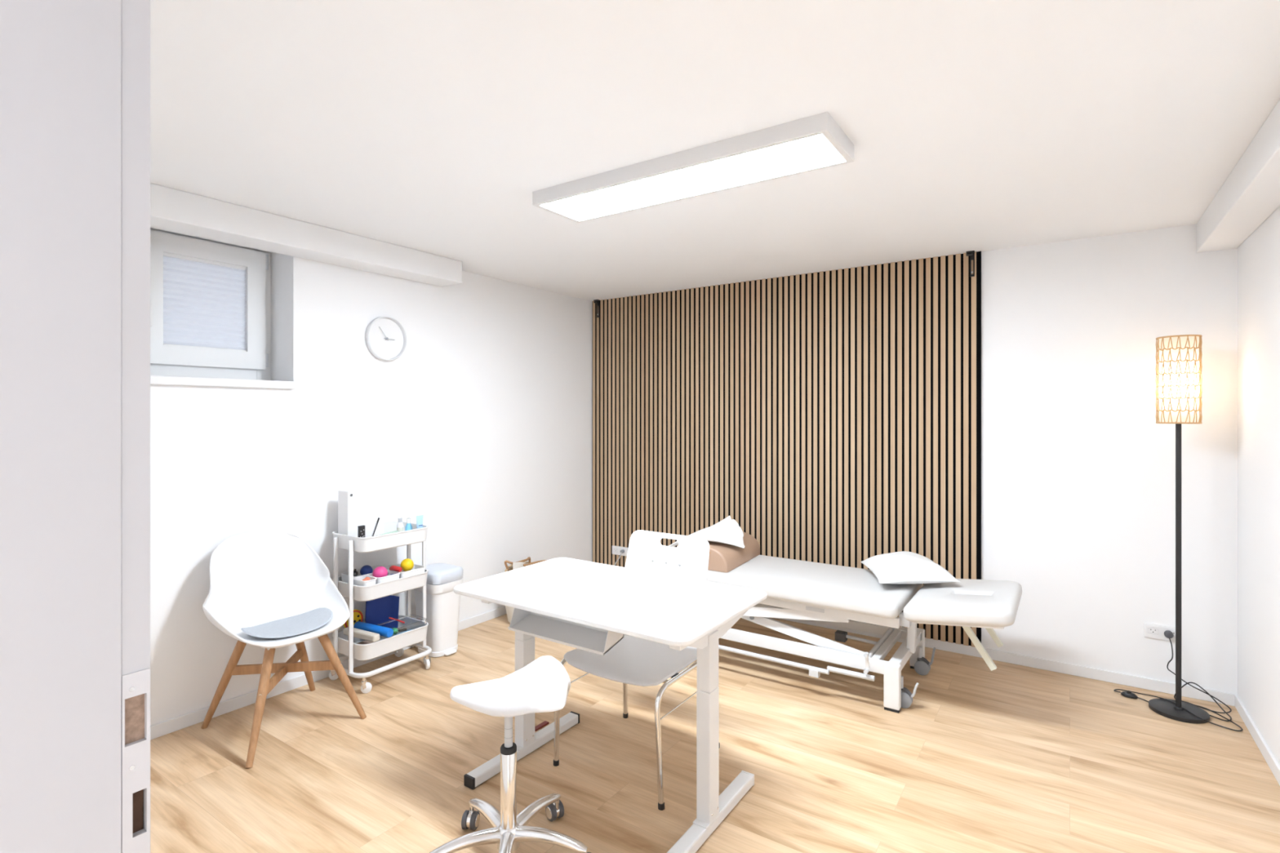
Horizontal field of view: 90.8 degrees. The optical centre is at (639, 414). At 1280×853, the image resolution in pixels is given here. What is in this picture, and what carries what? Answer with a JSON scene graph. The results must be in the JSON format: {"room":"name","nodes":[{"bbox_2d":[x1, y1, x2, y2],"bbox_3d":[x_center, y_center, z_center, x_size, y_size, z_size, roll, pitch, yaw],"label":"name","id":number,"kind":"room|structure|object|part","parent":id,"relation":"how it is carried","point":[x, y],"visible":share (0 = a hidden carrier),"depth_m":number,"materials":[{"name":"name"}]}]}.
{"room":"examination room","nodes":[
{"label":"examination room","id":0,"kind":"room"},
{"bbox_2d":[150,227,592,726],"bbox_3d":[-1.766,0.241,3.810,0.350,2.450,4.310,0,0,34],"label":"wall","id":1,"kind":"structure","parent":0,"point":[481,429],"depth_m":3.76,"materials":[{"name":"white paint"}]},
{"bbox_2d":[150,228,271,380],"bbox_3d":[-2.236,-0.536,3.235,0.131,0.725,0.660,0,0,34],"label":"window","id":2,"kind":"structure","parent":1,"relation":"in","point":[211,300],"depth_m":3.25,"materials":[{"name":"white plastic"}]},
{"bbox_3d":[-2.339,-0.491,3.006,0.043,0.145,0.025,0,0,34],"label":"handle","id":3,"kind":"part","parent":2,"relation":"part of","materials":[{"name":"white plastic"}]},
{"bbox_2d":[163,256,245,350],"bbox_3d":[-2.232,-0.562,3.246,0.008,0.434,0.378,0,0,34],"label":"blind","id":4,"kind":"object","parent":2,"relation":"attached to","point":[204,300],"depth_m":3.24,"materials":[{"name":"fabric"}]},
{"bbox_3d":[-2.230,-0.786,3.245,0.018,0.019,0.379,0,0,34],"label":"blind head rail","id":5,"kind":"part","parent":2,"relation":"part of","materials":[{"name":"white plastic"}]},
{"bbox_3d":[-2.230,-0.342,3.245,0.018,0.011,0.379,0,0,34],"label":"blind rail","id":6,"kind":"part","parent":2,"relation":"part of","materials":[{"name":"white plastic"}]},
{"bbox_2d":[150,375,295,389],"bbox_3d":[-2.150,-0.156,3.125,0.268,0.040,0.745,0,0,34],"label":"window sill","id":7,"kind":"structure","parent":1,"relation":"attached to","point":[154,380],"depth_m":3.06,"materials":[{"name":"white stone"}]},
{"bbox_2d":[150,182,462,286],"bbox_3d":[-1.921,-0.914,3.090,0.205,0.140,2.471,0,0,34],"label":"ceiling beam","id":8,"kind":"structure","parent":1,"relation":"attached to","point":[171,210],"depth_m":3.18,"materials":[{"name":"white paint"}]},
{"bbox_2d":[150,605,506,740],"bbox_3d":[-1.554,1.436,3.801,0.012,0.060,4.061,0,0,34],"label":"baseboard","id":9,"kind":"structure","parent":1,"relation":"attached to","point":[166,727],"depth_m":3.20,"materials":[{"name":"white wood"}]},
{"bbox_2d":[364,315,407,360],"bbox_3d":[-1.532,-0.459,3.814,0.034,0.266,0.266,0,0,34],"label":"wall clock","id":10,"kind":"object","parent":1,"relation":"attached to","point":[385,337],"visible":1,"depth_m":3.82,"materials":[{"name":"white plastic"}]},
{"bbox_2d":[150,0,1279,301],"bbox_3d":[0.119,-1.059,2.647,4.776,0.150,4.510,0,0,34],"label":"ceiling","id":11,"kind":"structure","parent":0,"point":[432,126],"depth_m":2.07,"materials":[{"name":"white paint"}]},
{"bbox_2d":[532,111,854,222],"bbox_3d":[0.154,-0.954,2.546,1.312,0.060,0.313,0,0,34],"label":"ceiling light","id":12,"kind":"object","parent":11,"relation":"attached to","point":[815,142],"visible":1,"depth_m":2.42,"materials":[{"name":"white plastic"}]},
{"bbox_2d":[150,613,1279,852],"bbox_3d":[-0.480,1.516,1.724,4.726,0.100,6.710,0,0,34],"label":"floor","id":13,"kind":"structure","parent":0,"point":[1010,757],"depth_m":2.61,"materials":[{"name":"brown wood"}]},
{"bbox_2d":[200,529,366,768],"bbox_3d":[-1.696,1.029,3.000,0.574,0.885,0.589,0,0,34],"label":"shell chair","id":14,"kind":"object","parent":13,"relation":"on","point":[256,578],"visible":0.88,"depth_m":3.05,"materials":[{"name":"white plastic"}]},
{"bbox_3d":[-1.948,1.254,2.964,0.208,0.433,0.042,0,0,-7],"label":"leg","id":15,"kind":"part","parent":14,"relation":"part of","materials":[{"name":"brown wood"}]},
{"bbox_3d":[-1.643,1.254,2.731,0.042,0.435,0.252,0,0,-10],"label":"leg","id":16,"kind":"part","parent":14,"relation":"part of","materials":[{"name":"brown wood"}]},
{"bbox_2d":[240,607,333,638],"bbox_3d":[-1.654,0.988,2.972,0.288,0.053,0.396,0,0,34],"label":"seat pad","id":17,"kind":"object","parent":14,"relation":"on","point":[311,620],"visible":1,"depth_m":2.99,"materials":[{"name":"grey fabric"}]},
{"bbox_3d":[-1.737,1.254,3.258,0.042,0.434,0.222,0,0,-2],"label":"leg","id":18,"kind":"part","parent":14,"relation":"part of","materials":[{"name":"brown wood"}]},
{"bbox_3d":[-1.435,1.254,3.036,0.231,0.434,0.042,0,0,-5],"label":"leg","id":19,"kind":"part","parent":14,"relation":"part of","materials":[{"name":"brown wood"}]},
{"bbox_2d":[328,521,431,693],"bbox_3d":[-1.456,1.057,3.563,0.355,0.818,0.483,0,0,34],"label":"trolley","id":20,"kind":"object","parent":13,"relation":"on","point":[346,645],"visible":0.81,"depth_m":3.42,"materials":[{"name":"white metal"}]},
{"bbox_3d":[-1.648,1.021,3.416,0.014,0.710,0.022,0,0,34],"label":"post","id":21,"kind":"part","parent":20,"relation":"part of","materials":[{"name":"white metal"}]},
{"bbox_3d":[-1.528,1.021,3.335,0.014,0.710,0.022,0,0,34],"label":"post","id":22,"kind":"part","parent":20,"relation":"part of","materials":[{"name":"white metal"}]},
{"bbox_2d":[343,609,363,627],"bbox_3d":[-1.618,1.161,3.564,0.017,0.116,0.116,0,0,34],"label":"disc","id":23,"kind":"object","parent":20,"relation":"in","point":[357,615],"visible":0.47,"depth_m":3.57,"materials":[{"name":"yellow plastic"}]},
{"bbox_2d":[337,490,384,537],"bbox_3d":[-1.568,0.574,3.554,0.097,0.305,0.220,0,0,34],"label":"magazine file","id":24,"kind":"object","parent":20,"relation":"on","point":[353,511],"visible":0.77,"depth_m":3.48,"materials":[{"name":"white plastic"}]},
{"bbox_2d":[357,524,364,537],"bbox_3d":[-1.498,0.662,3.396,0.017,0.128,0.034,0,0,34],"label":"block","id":25,"kind":"object","parent":20,"relation":"on","point":[361,529],"visible":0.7,"depth_m":3.38,"materials":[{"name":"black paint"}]},
{"bbox_2d":[343,626,379,642],"bbox_3d":[-1.511,1.192,3.422,0.251,0.036,0.042,0,0,29],"label":"foam block","id":26,"kind":"object","parent":20,"relation":"on","point":[358,633],"visible":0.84,"depth_m":3.39,"materials":[{"name":"beige plastic"}]},
{"bbox_2d":[340,564,389,584],"bbox_3d":[-1.533,0.931,3.549,0.146,0.105,0.246,0,0,34],"label":"storage bin","id":27,"kind":"object","parent":20,"relation":"in","point":[344,575],"visible":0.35,"depth_m":3.51,"materials":[{"name":"white plastic"}]},
{"bbox_2d":[353,568,358,576],"bbox_3d":[-1.577,0.877,3.475,0.035,0.044,0.102,0,0,-35],"label":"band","id":28,"kind":"object","parent":27,"relation":"in","point":[354,570],"visible":0.63,"depth_m":3.45,"materials":[{"name":"black rubber"}]},
{"bbox_2d":[360,564,373,575],"bbox_3d":[-1.529,0.876,3.528,0.066,0.066,0.066,0,0,34],"label":"ball","id":29,"kind":"object","parent":27,"relation":"in","point":[366,569],"visible":0.7,"depth_m":3.51,"materials":[{"name":"blue rubber"}]},
{"bbox_2d":[353,575,377,586],"bbox_3d":[-1.477,0.931,3.386,0.123,0.105,0.081,0,0,34],"label":"storage bin","id":30,"kind":"object","parent":20,"relation":"in","point":[358,581],"visible":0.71,"depth_m":3.36,"materials":[{"name":"white plastic"}]},
{"bbox_2d":[356,640,379,644],"bbox_3d":[-1.474,1.269,3.423,0.110,0.055,0.140,0,0,34],"label":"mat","id":31,"kind":"object","parent":20,"relation":"in","point":[364,642],"visible":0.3,"depth_m":3.43,"materials":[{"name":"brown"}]},
{"bbox_2d":[353,621,393,637],"bbox_3d":[-1.473,1.187,3.485,0.264,0.048,0.048,0,0,27],"label":"foam roller","id":32,"kind":"object","parent":20,"relation":"on","point":[382,631],"visible":0.88,"depth_m":3.46,"materials":[{"name":"blue plastic"}]},
{"bbox_2d":[332,614,428,660],"bbox_3d":[-1.459,1.256,3.565,0.323,0.089,0.438,0,0,34],"label":"basket","id":33,"kind":"object","parent":20,"relation":"on","point":[341,644],"depth_m":3.42,"materials":[{"name":"white metal"}]},
{"bbox_2d":[332,564,428,601],"bbox_3d":[-1.459,0.946,3.565,0.323,0.084,0.438,0,0,34],"label":"basket","id":34,"kind":"object","parent":20,"relation":"on","point":[361,593],"depth_m":3.41,"materials":[{"name":"white metal"}]},
{"bbox_2d":[332,521,428,552],"bbox_3d":[-1.459,0.690,3.565,0.323,0.083,0.438,0,0,34],"label":"basket","id":35,"kind":"object","parent":20,"relation":"on","point":[352,544],"depth_m":3.42,"materials":[{"name":"white metal"}]},
{"bbox_2d":[364,595,399,625],"bbox_3d":[-1.499,1.159,3.680,0.050,0.236,0.230,0,0,34],"label":"pad","id":36,"kind":"object","parent":20,"relation":"in","point":[379,611],"visible":0.65,"depth_m":3.66,"materials":[{"name":"blue plastic"}]},
{"bbox_2d":[366,569,399,583],"bbox_3d":[-1.413,0.931,3.479,0.123,0.105,0.143,0,0,34],"label":"storage bin","id":37,"kind":"object","parent":20,"relation":"in","point":[396,575],"visible":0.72,"depth_m":3.45,"materials":[{"name":"white plastic"}]},
{"bbox_2d":[372,566,387,577],"bbox_3d":[-1.427,0.874,3.465,0.078,0.078,0.078,0,0,34],"label":"ball","id":38,"kind":"object","parent":37,"relation":"in","point":[380,571],"visible":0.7,"depth_m":3.44,"materials":[{"name":"pink rubber"}]},
{"bbox_3d":[-1.459,1.370,3.565,0.348,0.024,0.483,0,0,34],"label":"rail","id":39,"kind":"part","parent":20,"relation":"part of","materials":[{"name":"white metal"}]},
{"bbox_2d":[396,517,403,532],"bbox_3d":[-1.387,0.661,3.649,0.037,0.130,0.037,0,0,34],"label":"lotion bottle","id":40,"kind":"object","parent":20,"relation":"on","point":[400,526],"visible":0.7,"depth_m":3.64,"materials":[{"name":"white plastic"}]},
{"bbox_2d":[377,614,426,639],"bbox_3d":[-1.355,1.239,3.598,0.156,0.115,0.228,0,0,34],"label":"clear box","id":41,"kind":"object","parent":20,"relation":"in","point":[411,621],"visible":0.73,"depth_m":3.62,"materials":[{"name":"plastic"}]},
{"bbox_2d":[388,617,404,623],"bbox_3d":[-1.409,1.193,3.658,0.090,0.054,0.013,0,0,-35],"label":"rod","id":42,"kind":"object","parent":41,"relation":"in","point":[390,618],"visible":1,"depth_m":3.66,"materials":[{"name":"plastic"}]},
{"bbox_2d":[404,518,412,530],"bbox_3d":[-1.350,0.666,3.684,0.040,0.120,0.040,0,0,34],"label":"bottle","id":43,"kind":"object","parent":20,"relation":"in","point":[408,526],"visible":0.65,"depth_m":3.67,"materials":[{"name":"blue plastic"}]},
{"bbox_3d":[-1.390,1.021,3.795,0.014,0.710,0.022,0,0,34],"label":"post","id":44,"kind":"part","parent":20,"relation":"part of","materials":[{"name":"white metal"}]},
{"bbox_2d":[399,564,425,577],"bbox_3d":[-1.326,0.931,3.607,0.123,0.105,0.166,0,0,34],"label":"storage bin","id":45,"kind":"object","parent":20,"relation":"in","point":[416,569],"visible":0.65,"depth_m":3.58,"materials":[{"name":"white plastic"}]},
{"bbox_2d":[389,565,402,572],"bbox_3d":[-1.374,0.867,3.543,0.106,0.037,0.037,0,0,38],"label":"grip","id":46,"kind":"object","parent":45,"relation":"on","point":[395,568],"visible":1,"depth_m":3.52,"materials":[{"name":"red plastic"}]},
{"bbox_2d":[400,558,413,571],"bbox_3d":[-1.329,0.859,3.601,0.072,0.072,0.072,0,0,34],"label":"ball","id":47,"kind":"object","parent":45,"relation":"in","point":[407,564],"visible":0.91,"depth_m":3.58,"materials":[{"name":"yellow rubber"}]},
{"bbox_2d":[416,515,422,528],"bbox_3d":[-1.277,0.656,3.659,0.034,0.140,0.034,0,0,-11],"label":"tube","id":48,"kind":"object","parent":20,"relation":"in","point":[419,518],"visible":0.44,"depth_m":3.65,"materials":[{"name":"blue plastic"}]},
{"bbox_3d":[-1.270,1.021,3.713,0.014,0.710,0.022,0,0,34],"label":"post","id":49,"kind":"part","parent":20,"relation":"part of","materials":[{"name":"white metal"}]},
{"bbox_3d":[-1.406,0.699,3.541,0.090,0.055,0.110,0,0,34],"label":"box","id":50,"kind":"object","parent":20,"relation":"in","visible":0},
{"bbox_2d":[379,530,398,535],"bbox_3d":[-1.404,0.666,3.524,0.013,0.016,0.127,0,0,25],"label":"marker","id":51,"kind":"object","parent":50,"relation":"on","point":[394,531],"visible":0.5,"depth_m":3.53,"materials":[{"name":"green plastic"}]},
{"bbox_3d":[-1.471,0.699,3.436,0.048,0.055,0.048,0,0,34],"label":"pen cup","id":52,"kind":"object","parent":20,"relation":"on","visible":0},
{"bbox_2d":[372,517,379,536],"bbox_3d":[-1.457,0.645,3.456,0.009,0.153,0.070,0,0,34],"label":"pen","id":53,"kind":"object","parent":52,"relation":"in","point":[378,519],"visible":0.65,"depth_m":3.46,"materials":[{"name":"black paint"}]},
{"bbox_2d":[413,563,463,657],"bbox_3d":[-1.252,1.206,3.914,0.267,0.519,0.234,0,0,34],"label":"pedal bin","id":54,"kind":"object","parent":13,"relation":"on","point":[442,604],"visible":0.88,"depth_m":3.82,"materials":[{"name":"white plastic"}]},
{"bbox_3d":[-1.254,0.984,3.915,0.262,0.073,0.232,0,0,34],"label":"bin lid","id":55,"kind":"part","parent":54,"relation":"part of","materials":[{"name":"white plastic"}]},
{"bbox_2d":[429,655,591,852],"bbox_3d":[-0.419,1.130,2.068,0.554,0.673,0.553,0,0,34],"label":"stool","id":56,"kind":"object","parent":13,"relation":"on","point":[543,685],"visible":1,"depth_m":2.02,"materials":[{"name":"silver metal"}]},
{"bbox_3d":[-0.560,1.363,2.001,0.247,0.053,0.048,0,0,-24],"label":"arm","id":57,"kind":"part","parent":56,"relation":"part of","materials":[{"name":"metal"}]},
{"bbox_3d":[-0.524,1.363,2.166,0.048,0.053,0.247,0,0,-42],"label":"arm","id":58,"kind":"part","parent":56,"relation":"part of","materials":[{"name":"metal"}]},
{"bbox_3d":[-0.414,1.363,1.916,0.048,0.053,0.247,0,0,-6],"label":"arm","id":59,"kind":"part","parent":56,"relation":"part of","materials":[{"name":"metal"}]},
{"bbox_3d":[-0.395,0.867,2.092,0.388,0.148,0.290,0,0,25],"label":"saddle seat","id":60,"kind":"part","parent":56,"relation":"part of","materials":[{"name":"white leather"}]},
{"bbox_3d":[-0.356,1.363,2.182,0.048,0.053,0.247,0,0,30],"label":"arm","id":61,"kind":"part","parent":56,"relation":"part of","materials":[{"name":"metal"}]},
{"bbox_3d":[-0.288,1.363,2.028,0.247,0.053,0.048,0,0,12],"label":"arm","id":62,"kind":"part","parent":56,"relation":"part of","materials":[{"name":"metal"}]},
{"bbox_2d":[504,556,546,622],"bbox_3d":[-0.796,1.244,4.498,0.280,0.443,0.400,0,0,34],"label":"bag","id":63,"kind":"object","parent":13,"relation":"on","point":[522,563],"visible":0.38,"depth_m":4.39,"materials":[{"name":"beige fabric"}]},
{"bbox_3d":[-0.862,1.072,4.528,0.059,0.094,0.260,0,0,34],"label":"handle","id":64,"kind":"part","parent":63,"relation":"part of","materials":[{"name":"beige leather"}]},
{"bbox_3d":[-0.738,1.072,4.443,0.063,0.094,0.260,0,0,34],"label":"handle","id":65,"kind":"part","parent":63,"relation":"part of","materials":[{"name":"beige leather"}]},
{"bbox_2d":[534,720,548,731],"bbox_3d":[-0.467,1.462,2.961,0.025,0.008,0.090,0,0,34],"label":"tool case","id":66,"kind":"object","parent":13,"relation":"on","point":[543,724],"visible":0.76,"depth_m":2.96,"materials":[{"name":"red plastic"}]},
{"bbox_2d":[453,557,766,852],"bbox_3d":[-0.141,1.089,2.549,1.118,0.755,0.725,0,0,34],"label":"desk","id":67,"kind":"object","parent":13,"relation":"on","point":[590,606],"visible":0.99,"depth_m":2.41,"materials":[{"name":"white laminate"}]},
{"bbox_2d":[509,608,530,626],"bbox_3d":[-0.492,0.799,2.589,0.002,0.133,0.125,0,0,34],"label":"tray","id":68,"kind":"object","parent":67,"relation":"on","point":[519,615],"depth_m":2.58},
{"bbox_2d":[507,612,623,655],"bbox_3d":[-0.296,0.799,2.452,0.480,0.133,0.130,0,0,34],"label":"cable tray","id":69,"kind":"object","parent":67,"relation":"on","point":[582,637],"depth_m":2.45,"materials":[{"name":"white metal"}]},
{"bbox_2d":[603,631,623,655],"bbox_3d":[-0.097,0.799,2.320,0.002,0.133,0.125,0,0,34],"label":"tray","id":70,"kind":"object","parent":67,"relation":"on","point":[613,638],"depth_m":2.31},
{"bbox_2d":[553,529,719,810],"bbox_3d":[0.020,1.020,2.749,0.574,0.892,0.620,0,0,34],"label":"chair","id":71,"kind":"object","parent":13,"relation":"on","point":[636,661],"visible":0.62,"depth_m":2.70,"materials":[{"name":"white plastic"}]},
{"bbox_3d":[-0.211,1.156,2.848,0.006,0.006,0.460,0,0,34],"label":"rod","id":72,"kind":"part","parent":71,"relation":"part of","materials":[{"name":"silver metal"}]},
{"bbox_3d":[-0.208,1.246,2.846,0.027,0.434,0.521,0,0,34],"label":"leg frame","id":73,"kind":"part","parent":71,"relation":"part of","materials":[{"name":"silver metal"}]},
{"bbox_3d":[-0.010,1.024,2.703,0.484,0.049,0.488,0,0,34],"label":"seat","id":74,"kind":"part","parent":71,"relation":"part of","materials":[{"name":"white plastic"}]},
{"bbox_3d":[0.121,0.728,2.999,0.460,0.307,0.093,0,0,34],"label":"backrest","id":75,"kind":"part","parent":71,"relation":"part of","materials":[{"name":"white plastic"}]},
{"bbox_3d":[0.197,1.246,2.569,0.048,0.434,0.522,0,0,31],"label":"leg frame","id":76,"kind":"part","parent":71,"relation":"part of","materials":[{"name":"silver metal"}]},
{"bbox_3d":[0.198,1.156,2.570,0.006,0.006,0.460,0,0,34],"label":"rod","id":77,"kind":"part","parent":71,"relation":"part of","materials":[{"name":"silver metal"}]},
{"bbox_2d":[706,555,1022,713],"bbox_3d":[0.996,1.177,3.644,2.043,0.579,0.755,0,0,34],"label":"table","id":78,"kind":"object","parent":13,"relation":"on","point":[854,598],"visible":0.84,"depth_m":3.34,"materials":[{"name":"white leather"}]},
{"bbox_2d":[707,532,759,572],"bbox_3d":[0.529,0.864,4.066,0.323,0.140,0.608,0,0,30],"label":"bolster","id":79,"kind":"object","parent":78,"relation":"on","point":[723,557],"visible":0.48,"depth_m":3.85,"materials":[{"name":"beige leather"}]},
{"bbox_2d":[668,515,744,548],"bbox_3d":[0.449,0.786,4.032,0.554,0.188,0.413,0,0,-24],"label":"towel","id":80,"kind":"object","parent":79,"relation":"on","point":[727,531],"visible":0.75,"depth_m":3.97,"materials":[{"name":"white fabric"}]},
{"bbox_3d":[0.562,1.321,3.507,0.980,0.024,0.024,0,0,34],"label":"foot switch rail","id":81,"kind":"part","parent":78,"relation":"part of","materials":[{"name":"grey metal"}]},
{"bbox_3d":[0.771,1.096,3.486,0.756,0.144,0.022,0,0,34],"label":"lift arm","id":82,"kind":"part","parent":78,"relation":"part of"},
{"bbox_3d":[0.808,1.198,3.503,0.894,0.176,0.022,0,0,34],"label":"lift arm","id":83,"kind":"part","parent":78,"relation":"part of"},
{"bbox_2d":[706,555,922,618],"bbox_3d":[0.807,0.974,3.806,1.550,0.075,0.700,0,0,34],"label":"cushion","id":84,"kind":"object","parent":78,"relation":"on","point":[854,591],"depth_m":3.47,"materials":[{"name":"white leather"}]},
{"bbox_3d":[0.931,1.038,3.357,0.100,0.020,0.002,0,0,34],"label":"rating plate","id":85,"kind":"part","parent":78,"relation":"part of","materials":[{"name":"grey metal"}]},
{"bbox_3d":[0.668,1.036,3.556,1.500,0.050,0.030,0,0,34],"label":"rail","id":86,"kind":"part","parent":78,"relation":"part of","materials":[{"name":"white metal"}]},
{"bbox_3d":[1.139,1.256,3.574,0.060,0.050,0.050,0,0,34],"label":"motor","id":87,"kind":"part","parent":78,"relation":"part of","materials":[{"name":"grey plastic"}]},
{"bbox_3d":[1.063,1.308,3.187,0.230,0.025,0.026,0,0,33],"label":"rail","id":88,"kind":"part","parent":78,"relation":"part of","materials":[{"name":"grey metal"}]},
{"bbox_3d":[1.251,1.255,3.498,0.211,0.026,0.018,0,0,34],"label":"motor rod","id":89,"kind":"part","parent":78,"relation":"part of","materials":[{"name":"grey metal"}]},
{"bbox_3d":[1.127,1.224,3.133,0.025,0.086,0.013,0,0,34],"label":"height lever","id":90,"kind":"part","parent":78,"relation":"part of","materials":[{"name":"white metal"}]},
{"bbox_3d":[1.252,1.346,3.131,0.075,0.216,0.045,0,0,34],"label":"leg","id":91,"kind":"part","parent":78,"relation":"part of","materials":[{"name":"white metal"}]},
{"bbox_2d":[860,551,959,584],"bbox_3d":[1.487,0.857,3.561,0.425,0.139,0.491,0,0,3],"label":"pillow","id":92,"kind":"object","parent":78,"relation":"on","point":[903,567],"visible":1,"depth_m":3.40,"materials":[{"name":"white fabric"}]},
{"bbox_3d":[1.452,1.146,3.367,0.050,0.241,0.050,0,0,34],"label":"neck post","id":93,"kind":"part","parent":78,"relation":"part of","materials":[{"name":"white metal"}]},
{"bbox_3d":[1.363,1.372,3.137,0.036,0.074,0.030,0,0,34],"label":"brake lever","id":94,"kind":"part","parent":78,"relation":"part of","materials":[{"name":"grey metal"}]},
{"bbox_3d":[1.601,1.346,3.643,0.075,0.216,0.045,0,0,34],"label":"leg","id":95,"kind":"part","parent":78,"relation":"part of","materials":[{"name":"white metal"}]},
{"bbox_3d":[1.633,1.357,3.534,0.037,0.104,0.030,0,0,34],"label":"brake lever","id":96,"kind":"part","parent":78,"relation":"part of","materials":[{"name":"grey plastic"}]},
{"bbox_2d":[902,578,1022,626],"bbox_3d":[1.662,0.948,3.224,0.469,0.122,0.700,0,0,34],"label":"cushion","id":97,"kind":"object","parent":78,"relation":"on","point":[967,602],"depth_m":3.05,"materials":[{"name":"white leather"}]},
{"bbox_2d":[1113,334,1243,731],"bbox_3d":[2.672,0.542,3.165,0.476,1.849,0.373,0,0,34],"label":"floor lamp","id":98,"kind":"object","parent":13,"relation":"on","point":[1179,391],"visible":1,"depth_m":3.08,"materials":[{"name":"black paint"}]},
{"bbox_2d":[1120,690,1137,698],"bbox_3d":[2.538,1.451,3.274,0.069,0.030,0.046,0,0,34],"label":"switch","id":99,"kind":"object","parent":98,"relation":"attached to","point":[1128,694],"depth_m":3.26,"materials":[{"name":"black plastic"}]},
{"bbox_3d":[2.670,1.312,3.160,0.471,0.305,0.316,0,0,34],"label":"power cord","id":100,"kind":"part","parent":98,"relation":"part of","materials":[{"name":"black rubber"}]},
{"bbox_3d":[2.648,-0.169,3.103,0.174,0.427,0.174,0,0,34],"label":"lamp shade","id":101,"kind":"part","parent":98,"relation":"part of","materials":[{"name":"fabric"}]},
{"bbox_2d":[981,223,1237,694],"bbox_3d":[1.291,0.241,4.457,4.676,2.450,0.200,0,0,34],"label":"wall","id":102,"kind":"structure","parent":0,"point":[1078,468],"depth_m":3.47,"materials":[{"name":"white paint"}]},
{"bbox_2d":[592,250,981,647],"bbox_3d":[0.811,0.211,4.629,2.988,2.390,0.055,0,0,34],"label":"panel","id":103,"kind":"object","parent":102,"relation":"attached to","point":[834,415],"depth_m":4.41,"materials":[{"name":"brown wood"}]},
{"bbox_3d":[-0.371,-0.909,5.421,0.044,0.150,0.033,0,0,34],"label":"panel bracket","id":104,"kind":"part","parent":103,"relation":"part of","materials":[{"name":"black metal"}]},
{"bbox_3d":[-0.359,-0.907,5.424,0.024,0.146,0.010,0,0,34],"label":"slotted arm","id":105,"kind":"part","parent":103,"relation":"part of","materials":[{"name":"black paint"}]},
{"bbox_2d":[612,545,627,565],"bbox_3d":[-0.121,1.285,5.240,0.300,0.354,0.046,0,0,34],"label":"wall socket","id":106,"kind":"object","parent":103,"relation":"attached to","point":[617,550],"visible":0.72,"depth_m":5.28,"materials":[{"name":"white plastic"}]},
{"bbox_3d":[-0.169,1.145,5.295,0.160,0.073,0.009,0,0,34],"label":"plate","id":107,"kind":"part","parent":106,"relation":"part of","materials":[{"name":"white plastic"}]},
{"bbox_3d":[1.995,-0.909,3.809,0.044,0.150,0.033,0,0,34],"label":"panel bracket","id":108,"kind":"part","parent":103,"relation":"part of","materials":[{"name":"black metal"}]},
{"bbox_3d":[1.995,-0.971,3.809,0.044,0.026,0.033,0,0,34],"label":"mounting plate","id":109,"kind":"part","parent":103,"relation":"part of","materials":[{"name":"black paint"}]},
{"bbox_3d":[2.007,-0.907,3.812,0.024,0.146,0.010,0,0,34],"label":"slotted arm","id":110,"kind":"part","parent":103,"relation":"part of","materials":[{"name":"black paint"}]},
{"bbox_2d":[775,617,1237,706],"bbox_3d":[1.293,1.436,4.327,4.126,0.060,0.012,0,0,34],"label":"baseboard","id":111,"kind":"structure","parent":102,"relation":"attached to","point":[1228,699],"depth_m":3.54,"materials":[{"name":"white wood"}]},
{"bbox_2d":[1143,622,1175,641],"bbox_3d":[2.756,1.151,3.331,0.150,0.075,0.011,0,0,34],"label":"wall socket","id":112,"kind":"object","parent":102,"relation":"attached to","point":[1150,630],"visible":0.77,"depth_m":3.34,"materials":[{"name":"white plastic"}]},
{"bbox_2d":[1237,205,1279,765],"bbox_3d":[1.871,0.241,1.333,0.200,2.450,4.310,0,0,34],"label":"wall","id":113,"kind":"structure","parent":0,"point":[1259,255],"depth_m":2.79,"materials":[{"name":"white paint"}]},
{"bbox_2d":[1196,99,1279,253],"bbox_3d":[1.791,-0.909,1.531,0.156,0.150,4.073,0,0,34],"label":"beam","id":114,"kind":"structure","parent":113,"relation":"attached to","point":[1250,194],"depth_m":2.50,"materials":[{"name":"white paint"}]},
{"bbox_2d":[1235,694,1279,785],"bbox_3d":[1.847,1.436,1.486,0.012,0.060,4.061,0,0,34],"label":"baseboard","id":115,"kind":"structure","parent":113,"relation":"attached to","point":[1268,757],"depth_m":2.77,"materials":[{"name":"white wood"}]},
{"bbox_3d":[-1.064,0.241,0.866,4.126,2.450,0.233,0,0,34],"label":"wall","id":116,"kind":"structure","parent":0,"visible":0},
{"bbox_2d":[0,0,150,852],"bbox_3d":[-0.224,0.411,0.284,0.950,2.110,0.257,0,0,34],"label":"door","id":117,"kind":"structure","parent":116,"relation":"in","point":[75,74],"depth_m":0.56,"materials":[{"name":"white paint"}]},
{"bbox_3d":[-0.477,0.338,0.598,0.001,0.187,0.022,0,0,34],"label":"strike plate","id":118,"kind":"part","parent":117,"relation":"part of","materials":[{"name":"white metal"}]},
{"bbox_3d":[-0.512,0.411,0.632,0.082,2.110,0.004,0,0,34],"label":"architrave","id":119,"kind":"part","parent":117,"relation":"part of","materials":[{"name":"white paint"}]}
]}

